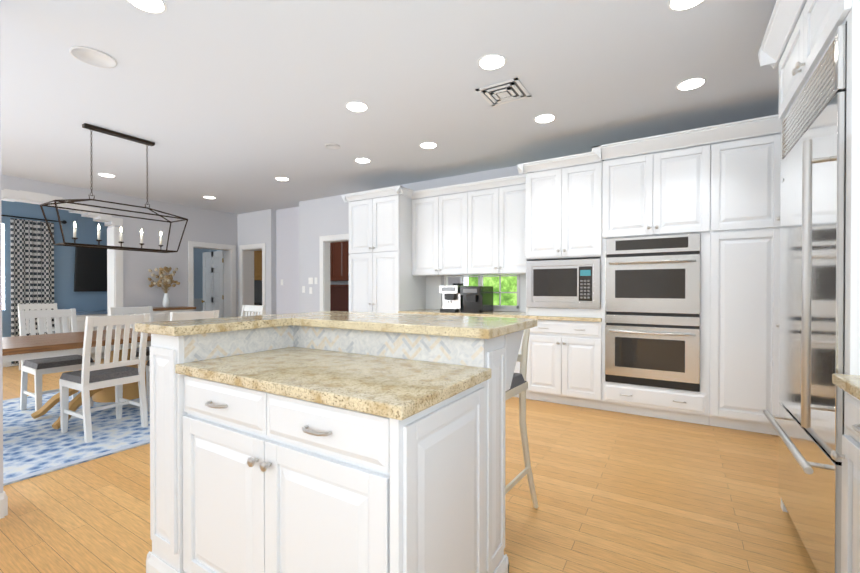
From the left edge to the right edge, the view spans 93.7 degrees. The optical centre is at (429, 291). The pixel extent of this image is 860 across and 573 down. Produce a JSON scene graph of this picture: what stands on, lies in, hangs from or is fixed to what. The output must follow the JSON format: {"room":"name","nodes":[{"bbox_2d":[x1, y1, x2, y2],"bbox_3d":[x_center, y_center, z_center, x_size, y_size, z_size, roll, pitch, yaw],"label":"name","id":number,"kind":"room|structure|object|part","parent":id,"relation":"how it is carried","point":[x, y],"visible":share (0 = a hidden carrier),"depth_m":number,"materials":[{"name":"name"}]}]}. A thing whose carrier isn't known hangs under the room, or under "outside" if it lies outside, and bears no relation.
{"room":"kitchen","nodes":[
{"label":"kitchen","id":0,"kind":"room"},
{"bbox_2d":[0,83,2,492],"bbox_3d":[-3.245,-0.179,0.756,0.140,2.800,3.390,0,0,32],"label":"wall","id":1,"kind":"structure","parent":0,"point":[1,425],"depth_m":2.16,"materials":[{"name":"white"}]},
{"bbox_2d":[0,491,7,518],"bbox_3d":[-3.175,1.157,0.731,0.016,0.130,3.406,0,0,32],"label":"baseboard","id":2,"kind":"structure","parent":1,"relation":"attached to","point":[3,504],"depth_m":2.16,"materials":[{"name":"white wood"}]},
{"bbox_2d":[1,200,107,336],"bbox_3d":[-7.401,-0.210,5.321,0.140,2.800,6.820,0,0,32],"label":"wall","id":3,"kind":"structure","parent":0,"point":[66,296],"depth_m":6.95,"materials":[{"name":"blue paint"}]},
{"bbox_2d":[2,224,4,309],"bbox_3d":[-7.042,-0.388,5.762,0.005,1.350,1.350,0,0,32],"label":"window","id":4,"kind":"structure","parent":3,"relation":"in","point":[3,283],"depth_m":6.33,"materials":[{"name":"white"}]},
{"bbox_2d":[3,362,18,366],"bbox_3d":[-7.334,1.125,5.289,0.016,0.130,6.820,0,0,32],"label":"baseboard","id":5,"kind":"structure","parent":3,"relation":"attached to","point":[5,364],"depth_m":6.36,"materials":[{"name":"white wood"}]},
{"bbox_2d":[1,215,66,223],"bbox_3d":[-6.810,-1.185,5.990,0.060,0.057,2.190,0,0,32],"label":"curtain rod","id":6,"kind":"object","parent":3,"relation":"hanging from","point":[30,221],"depth_m":6.58,"materials":[{"name":"black metal"}]},
{"bbox_2d":[10,219,53,364],"bbox_3d":[-6.462,-0.003,6.564,0.050,2.310,0.520,0,0,32],"label":"curtain","id":7,"kind":"object","parent":6,"relation":"hanging from","point":[32,260],"depth_m":6.52,"materials":[{"name":"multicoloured fabric"}]},
{"bbox_2d":[74,247,106,291],"bbox_3d":[-5.832,-0.395,7.559,0.145,0.779,1.300,0,0,32],"label":"screen","id":8,"kind":"object","parent":3,"relation":"attached to","point":[90,272],"visible":0.33,"depth_m":7.17,"materials":[{"name":"black plastic"}]},
{"bbox_2d":[1,174,237,326],"bbox_3d":[-6.206,-0.209,5.279,0.260,2.800,8.000,0,0,32],"label":"wall","id":9,"kind":"structure","parent":0,"point":[209,226],"depth_m":7.14,"materials":[{"name":"white paint"}]},
{"bbox_2d":[1,189,123,328],"bbox_3d":[-5.818,-0.123,5.892,0.280,2.619,2.170,0,0,32],"label":"trim","id":10,"kind":"structure","parent":9,"relation":"attached to","point":[114,278],"depth_m":6.65,"materials":[{"name":"white wood"}]},
{"bbox_2d":[188,241,235,317],"bbox_3d":[-4.445,0.101,8.131,0.278,2.140,0.960,0,0,32],"label":"door frame","id":11,"kind":"structure","parent":9,"relation":"attached to","point":[229,252],"depth_m":8.40,"materials":[{"name":"white wood"}]},
{"bbox_2d":[201,251,223,317],"bbox_3d":[-4.697,0.147,8.738,0.764,2.030,0.156,0,0,32],"label":"hall door","id":12,"kind":"structure","parent":9,"relation":"in","point":[213,281],"depth_m":8.70,"materials":[{"name":"white wood"}]},
{"bbox_2d":[193,248,216,298],"bbox_3d":[-5.736,-0.237,9.368,0.140,2.800,1.539,0,0,32],"label":"wall","id":13,"kind":"structure","parent":0,"point":[198,271],"depth_m":9.60,"materials":[{"name":"blue paint"}]},
{"bbox_2d":[194,298,202,311],"bbox_3d":[-5.661,0.663,9.328,0.032,1.000,1.520,0,0,32],"label":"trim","id":14,"kind":"structure","parent":13,"relation":"attached to","point":[198,304],"depth_m":9.58,"materials":[{"name":"white wood"}]},
{"bbox_2d":[237,209,276,316],"bbox_3d":[-3.592,-0.231,8.380,1.250,2.800,0.260,0,0,32],"label":"wall","id":15,"kind":"structure","parent":0,"point":[257,227],"depth_m":8.03,"materials":[{"name":"white paint"}]},
{"bbox_2d":[239,243,265,315],"bbox_3d":[-3.567,0.100,8.356,0.840,2.140,0.278,0,0,32],"label":"door frame","id":16,"kind":"structure","parent":15,"relation":"attached to","point":[246,271],"depth_m":8.44,"materials":[{"name":"white wood"}]},
{"bbox_2d":[276,207,298,313],"bbox_3d":[-2.606,-0.227,7.845,1.030,2.800,0.140,0,0,32],"label":"wall","id":17,"kind":"structure","parent":0,"point":[287,255],"depth_m":7.87,"materials":[{"name":"white paint"}]},
{"bbox_2d":[330,277,463,285],"bbox_3d":[-1.548,-0.232,8.603,5.000,2.800,0.140,0,0,32],"label":"wall","id":18,"kind":"structure","parent":0,"point":[451,280],"depth_m":7.35,"materials":[{"name":"white paint"}]},
{"bbox_2d":[330,242,333,280],"bbox_3d":[-2.172,-0.683,8.686,0.537,0.900,0.354,0,0,32],"label":"upper cabinet","id":19,"kind":"object","parent":18,"relation":"attached to","point":[331,244],"depth_m":8.40,"materials":[{"name":"brown wood"}]},
{"bbox_2d":[334,241,345,280],"bbox_3d":[-1.820,-0.681,8.470,0.538,0.900,0.354,0,0,32],"label":"upper cabinet","id":20,"kind":"object","parent":18,"relation":"attached to","point":[339,271],"depth_m":8.29,"materials":[{"name":"brown wood"}]},
{"bbox_2d":[346,241,348,280],"bbox_3d":[-1.467,-0.680,8.253,0.538,0.900,0.354,0,0,32],"label":"upper cabinet","id":21,"kind":"object","parent":18,"relation":"attached to","point":[347,242],"depth_m":8.18,"materials":[{"name":"brown wood"}]},
{"bbox_2d":[0,0,806,213],"bbox_3d":[-3.651,-1.656,4.815,13.970,0.100,10.300,0,0,32],"label":"ceiling","id":22,"kind":"structure","parent":0,"point":[235,106],"depth_m":3.15,"materials":[{"name":"white paint"}]},
{"bbox_2d":[69,46,116,67],"bbox_3d":[-2.280,-1.587,2.735,0.248,0.009,0.248,0,0,-13],"label":"ceiling speaker","id":23,"kind":"object","parent":22,"relation":"attached to","point":[93,57],"depth_m":2.73,"materials":[{"name":"white plastic"}]},
{"bbox_2d":[98,173,115,177],"bbox_3d":[-4.469,-1.608,5.573,0.193,0.006,0.193,0,0,32],"label":"recessed light","id":24,"kind":"object","parent":22,"relation":"in","point":[101,174],"depth_m":5.57,"materials":[{"name":"white"}]},
{"bbox_2d":[40,123,187,252],"bbox_3d":[-3.139,-1.017,4.095,0.374,1.165,1.134,0,0,32],"label":"pendant lantern","id":25,"kind":"object","parent":22,"relation":"hanging from","point":[111,133],"visible":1,"depth_m":4.00,"materials":[{"name":"brown metal"}]},
{"bbox_2d":[126,0,166,13],"bbox_3d":[-1.555,-1.585,2.204,0.193,0.006,0.193,0,0,32],"label":"recessed light","id":26,"kind":"object","parent":22,"relation":"in","point":[149,6],"depth_m":2.23,"materials":[{"name":"white"}]},
{"bbox_2d":[203,196,215,198],"bbox_3d":[-3.785,-1.618,6.920,0.193,0.006,0.193,0,0,32],"label":"recessed light","id":27,"kind":"object","parent":22,"relation":"in","point":[208,197],"depth_m":6.91,"materials":[{"name":"white"}]},
{"bbox_2d":[275,177,288,180],"bbox_3d":[-2.114,-1.610,5.761,0.193,0.006,0.193,0,0,32],"label":"recessed light","id":28,"kind":"object","parent":22,"relation":"in","point":[277,178],"depth_m":5.75,"materials":[{"name":"white"}]},
{"bbox_2d":[324,143,339,148],"bbox_3d":[-1.076,-1.598,4.439,0.169,0.009,0.169,0,0,-13],"label":"ceiling speaker","id":29,"kind":"object","parent":22,"relation":"attached to","point":[329,146],"depth_m":4.43,"materials":[{"name":"white plastic"}]},
{"bbox_2d":[345,101,368,111],"bbox_3d":[-0.630,-1.594,3.481,0.193,0.006,0.193,0,0,32],"label":"recessed light","id":30,"kind":"object","parent":22,"relation":"in","point":[354,106],"depth_m":3.47,"materials":[{"name":"white"}]},
{"bbox_2d":[355,158,370,162],"bbox_3d":[-0.824,-1.604,4.937,0.193,0.006,0.193,0,0,32],"label":"recessed light","id":31,"kind":"object","parent":22,"relation":"in","point":[360,160],"depth_m":4.92,"materials":[{"name":"white plastic"}]},
{"bbox_2d":[419,142,437,148],"bbox_3d":[-0.017,-1.601,4.416,0.193,0.006,0.193,0,0,32],"label":"recessed light","id":32,"kind":"object","parent":22,"relation":"in","point":[426,145],"depth_m":4.41,"materials":[{"name":"white"}]},
{"bbox_2d":[477,54,506,69],"bbox_3d":[0.430,-1.590,2.797,0.193,0.006,0.193,0,0,32],"label":"recessed light","id":33,"kind":"object","parent":22,"relation":"in","point":[492,62],"depth_m":2.79,"materials":[{"name":"white"}]},
{"bbox_2d":[475,78,530,106],"bbox_3d":[0.591,-1.584,3.227,0.340,0.022,0.340,0,0,32],"label":"ceiling vent","id":34,"kind":"object","parent":22,"relation":"in","point":[507,91],"visible":1,"depth_m":3.20,"materials":[{"name":"white metal"}]},
{"bbox_2d":[534,114,555,122],"bbox_3d":[1.061,-1.596,3.723,0.193,0.006,0.193,0,0,32],"label":"recessed light","id":35,"kind":"object","parent":22,"relation":"in","point":[544,118],"depth_m":3.71,"materials":[{"name":"white"}]},
{"bbox_2d":[667,0,704,10],"bbox_3d":[1.400,-1.585,2.182,0.193,0.006,0.193,0,0,32],"label":"recessed light","id":36,"kind":"object","parent":22,"relation":"in","point":[674,5],"depth_m":2.22,"materials":[{"name":"white"}]},
{"bbox_2d":[676,77,706,90],"bbox_3d":[2.006,-1.592,3.096,0.193,0.006,0.193,0,0,32],"label":"recessed light","id":37,"kind":"object","parent":22,"relation":"in","point":[693,83],"depth_m":3.09,"materials":[{"name":"white"}]},
{"bbox_2d":[0,359,817,572],"bbox_3d":[-3.651,1.244,4.835,13.970,0.100,10.300,0,0,32],"label":"floor","id":38,"kind":"structure","parent":0,"point":[617,492],"depth_m":2.29,"materials":[{"name":"brown wood"}]},
{"bbox_2d":[18,303,67,369],"bbox_3d":[-5.899,0.685,6.153,0.524,1.000,0.450,0,0,32],"label":"dining chair","id":39,"kind":"object","parent":38,"relation":"on","point":[27,307],"visible":0.21,"depth_m":6.23,"materials":[{"name":"white paint"}]},
{"bbox_2d":[3,391,149,485],"bbox_3d":[-3.199,1.191,4.205,2.700,0.012,3.800,0,0,32],"label":"rug","id":40,"kind":"object","parent":38,"relation":"on","point":[33,447],"visible":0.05,"depth_m":3.30,"materials":[{"name":"blue fabric"}]},
{"bbox_2d":[18,308,93,416],"bbox_3d":[-3.814,0.686,4.121,0.524,1.000,0.450,0,0,32],"label":"dining chair","id":41,"kind":"object","parent":40,"relation":"on","point":[37,368],"visible":0.56,"depth_m":4.05,"materials":[{"name":"white paint"}]},
{"bbox_2d":[2,328,150,428],"bbox_3d":[-3.139,0.800,4.107,1.060,0.757,2.240,0,0,32],"label":"dining table","id":42,"kind":"object","parent":40,"relation":"on","point":[20,348],"visible":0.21,"depth_m":3.61,"materials":[{"name":"brown wood"}]},
{"bbox_2d":[59,313,149,442],"bbox_3d":[-2.796,0.691,3.476,0.524,1.000,0.450,0,0,29],"label":"dining chair","id":43,"kind":"object","parent":40,"relation":"on","point":[117,373],"visible":0.92,"depth_m":3.38,"materials":[{"name":"white paint"}]},
{"bbox_2d":[109,306,153,360],"bbox_3d":[-3.416,0.682,4.769,0.524,1.000,0.450,0,0,32],"label":"dining chair","id":44,"kind":"object","parent":40,"relation":"on","point":[113,311],"visible":0.17,"depth_m":4.83,"materials":[{"name":"white paint"}]},
{"bbox_2d":[146,310,218,411],"bbox_3d":[-2.486,0.687,4.057,0.524,1.000,0.450,0,0,32],"label":"dining chair","id":45,"kind":"object","parent":40,"relation":"on","point":[175,316],"visible":0.19,"depth_m":3.98,"materials":[{"name":"white paint"}]},
{"bbox_2d":[59,310,106,359],"bbox_3d":[-5.796,0.762,7.287,0.523,0.830,1.320,0,0,32],"label":"console","id":46,"kind":"object","parent":38,"relation":"on","point":[81,316],"visible":0.1,"depth_m":6.80,"materials":[{"name":"white paint"}]},
{"bbox_2d":[124,306,195,327],"bbox_3d":[-4.690,0.729,7.030,0.488,0.900,0.980,0,0,32],"label":"sideboard","id":47,"kind":"object","parent":38,"relation":"on","point":[160,314],"visible":0.04,"depth_m":6.92,"materials":[{"name":"white paint"}]},
{"bbox_2d":[148,267,179,307],"bbox_3d":[-4.655,-0.081,7.098,0.474,0.716,0.471,0,0,32],"label":"vase","id":48,"kind":"object","parent":47,"relation":"on","point":[168,281],"visible":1,"depth_m":7.07,"materials":[{"name":"white ceramic"}]},
{"bbox_2d":[240,305,265,316],"bbox_3d":[-2.479,0.679,5.182,0.450,1.000,0.524,0,0,32],"label":"dining chair","id":49,"kind":"object","parent":38,"relation":"on","point":[256,310],"visible":0.17,"depth_m":5.36,"materials":[{"name":"white paint"}]},
{"bbox_2d":[254,251,261,305],"bbox_3d":[-3.597,0.064,9.147,0.620,2.200,1.000,0,0,32],"label":"maple cabinets","id":50,"kind":"object","parent":38,"relation":"on","point":[257,278],"visible":0.08,"depth_m":8.86,"materials":[{"name":"brown wood"}]},
{"bbox_2d":[146,323,523,572],"bbox_3d":[-0.369,0.689,1.772,1.298,1.050,1.035,0,0,32],"label":"kitchen island","id":51,"kind":"object","parent":38,"relation":"on","point":[338,442],"depth_m":1.36,"materials":[{"name":"white paint"}]},
{"bbox_2d":[135,311,350,338],"bbox_3d":[-0.793,0.145,2.051,0.315,0.036,1.110,0,0,32],"label":"island countertop","id":52,"kind":"structure","parent":51,"relation":"on","point":[163,327],"depth_m":1.71,"materials":[{"name":"beige stone"}]},
{"bbox_2d":[184,325,484,367],"bbox_3d":[-0.383,0.223,1.536,1.045,0.112,0.532,0,0,32],"label":"backsplash","id":53,"kind":"structure","parent":51,"relation":"on","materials":[{"name":"white tile"}]},
{"bbox_2d":[291,312,537,338],"bbox_3d":[-0.080,0.145,1.927,1.030,0.036,0.575,0,0,32],"label":"island countertop","id":54,"kind":"structure","parent":51,"relation":"on","point":[493,327],"depth_m":1.74,"materials":[{"name":"beige stone"}]},
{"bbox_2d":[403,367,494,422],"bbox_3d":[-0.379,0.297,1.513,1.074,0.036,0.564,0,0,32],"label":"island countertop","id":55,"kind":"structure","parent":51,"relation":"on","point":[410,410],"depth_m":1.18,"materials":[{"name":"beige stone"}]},
{"bbox_2d":[349,194,428,312],"bbox_3d":[-0.614,-0.049,5.815,0.890,2.470,0.664,0,0,32],"label":"tall cabinet","id":56,"kind":"object","parent":38,"relation":"on","point":[381,280],"depth_m":5.50,"materials":[{"name":"white paint"}]},
{"bbox_2d":[477,316,537,507],"bbox_3d":[0.263,0.683,2.175,0.463,1.063,0.556,0,0,36],"label":"bar stool","id":57,"kind":"object","parent":38,"relation":"on","point":[519,384],"visible":0.19,"depth_m":2.20,"materials":[{"name":"beige paint"}]},
{"bbox_2d":[514,318,532,399],"bbox_3d":[0.852,0.742,4.920,0.976,0.900,0.664,0,0,32],"label":"base cabinet","id":58,"kind":"object","parent":38,"relation":"on","point":[529,377],"depth_m":4.39,"materials":[{"name":"white paint"}]},
{"bbox_2d":[533,318,600,409],"bbox_3d":[1.519,0.745,4.511,0.844,0.900,0.664,0,0,32],"label":"base cabinet","id":59,"kind":"object","parent":38,"relation":"on","point":[566,355],"depth_m":4.18,"materials":[{"name":"white paint"}]},
{"bbox_2d":[397,310,600,321],"bbox_3d":[0.816,0.274,4.927,2.478,0.036,0.684,0,0,32],"label":"countertop","id":60,"kind":"structure","parent":59,"relation":"on","point":[523,313],"depth_m":4.42,"materials":[{"name":"beige stone"}]},
{"bbox_2d":[441,286,460,309],"bbox_3d":[0.366,0.086,5.282,0.260,0.333,0.360,0,0,32],"label":"coffee maker","id":61,"kind":"object","parent":60,"relation":"on","point":[451,294],"depth_m":5.08,"materials":[{"name":"white paint"}]},
{"bbox_2d":[461,286,492,313],"bbox_3d":[0.612,0.093,5.119,0.270,0.323,0.340,0,0,32],"label":"coffee maker","id":62,"kind":"object","parent":60,"relation":"on","point":[474,299],"depth_m":4.95,"materials":[{"name":"black plastic"}]},
{"bbox_2d":[601,222,720,426],"bbox_3d":[2.277,0.302,4.030,0.949,1.794,0.684,0,0,32],"label":"tall cabinet","id":63,"kind":"object","parent":38,"relation":"on","point":[649,285],"depth_m":3.72,"materials":[{"name":"white paint"}]},
{"bbox_2d":[605,233,699,391],"bbox_3d":[2.191,0.183,3.986,0.777,1.408,0.659,0,0,32],"label":"double oven","id":64,"kind":"object","parent":63,"relation":"in","point":[652,280],"depth_m":3.75,"materials":[{"name":"silver metal"}]},
{"bbox_2d":[721,130,780,435],"bbox_3d":[2.810,-0.049,3.712,0.556,2.500,0.664,0,0,32],"label":"tall cabinet","id":65,"kind":"object","parent":38,"relation":"on","point":[750,167],"depth_m":3.40,"materials":[{"name":"white paint"}]},
{"bbox_2d":[758,0,859,572],"bbox_3d":[0.735,-0.076,-0.276,0.744,2.610,5.775,0,0,32],"label":"tall cabinet","id":66,"kind":"object","parent":38,"relation":"on","point":[816,56],"depth_m":1.54,"materials":[{"name":"white paint"}]},
{"bbox_2d":[832,373,859,399],"bbox_3d":[0.462,0.313,-0.770,0.689,0.036,4.644,0,0,32],"label":"countertop","id":67,"kind":"structure","parent":66,"relation":"on","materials":[{"name":"stone"}]},
{"bbox_2d":[299,133,780,312],"bbox_3d":[0.703,-0.211,5.484,7.120,2.800,0.140,0,0,32],"label":"wall","id":68,"kind":"structure","parent":0,"point":[326,216],"depth_m":6.97,"materials":[{"name":"white paint"}]},
{"bbox_2d":[308,278,312,283],"bbox_3d":[-2.106,-0.192,7.121,0.115,0.116,0.010,0,0,32],"label":"switch plate","id":69,"kind":"object","parent":68,"relation":"attached to","point":[310,280],"depth_m":7.12,"materials":[{"name":"white plastic"}]},
{"bbox_2d":[319,233,348,310],"bbox_3d":[-1.449,0.110,6.797,1.000,2.140,0.158,0,0,32],"label":"door frame","id":70,"kind":"structure","parent":68,"relation":"attached to","point":[324,252],"depth_m":6.97,"materials":[{"name":"white wood"}]},
{"bbox_2d":[413,190,476,277],"bbox_3d":[0.232,-0.746,5.466,0.911,1.051,0.364,0,0,32],"label":"upper cabinet","id":71,"kind":"object","parent":68,"relation":"attached to","point":[442,225],"depth_m":5.30,"materials":[{"name":"white paint"}]},
{"bbox_2d":[441,275,519,311],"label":"window","id":72,"kind":"structure","parent":68,"relation":"in","point":[499,306],"depth_m":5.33,"materials":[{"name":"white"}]},
{"bbox_2d":[473,182,524,274],"bbox_3d":[0.904,-0.743,5.054,0.912,1.051,0.364,0,0,32],"label":"upper cabinet","id":73,"kind":"object","parent":68,"relation":"attached to","point":[498,213],"depth_m":4.88,"materials":[{"name":"white paint"}]},
{"bbox_2d":[525,146,600,257],"bbox_3d":[1.573,-0.891,4.466,0.844,1.074,0.664,0,0,32],"label":"upper cabinet","id":74,"kind":"object","parent":68,"relation":"attached to","point":[563,205],"depth_m":4.18,"materials":[{"name":"white paint"}]},
{"bbox_3d":[1.151,-1.348,4.673,5.224,0.165,0.749,0,0,32],"label":"crown","id":75,"kind":"part","parent":74,"relation":"part of","materials":[{"name":"white paint"}]},
{"bbox_2d":[537,302,600,309],"bbox_3d":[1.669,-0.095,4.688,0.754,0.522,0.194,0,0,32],"label":"shelf","id":76,"kind":"object","parent":68,"relation":"attached to","point":[538,303],"depth_m":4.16,"materials":[{"name":"white paint"}]},
{"bbox_2d":[601,126,720,229],"bbox_3d":[2.279,-0.976,4.024,0.949,0.899,0.677,0,0,32],"label":"upper cabinet","id":77,"kind":"object","parent":68,"relation":"attached to","point":[673,187],"depth_m":3.72,"materials":[{"name":"white paint"}]},
{"bbox_2d":[525,258,600,305],"bbox_3d":[1.486,-0.114,4.391,0.750,0.440,0.444,0,0,32],"label":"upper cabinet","id":78,"kind":"object","parent":0,"relation":"attached to","point":[546,279],"depth_m":4.20,"materials":[{"name":"silver metal"}]},
{"bbox_2d":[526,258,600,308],"bbox_3d":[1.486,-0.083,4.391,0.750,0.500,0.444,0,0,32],"label":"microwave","id":79,"kind":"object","parent":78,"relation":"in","point":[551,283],"depth_m":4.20,"materials":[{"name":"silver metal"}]}
]}

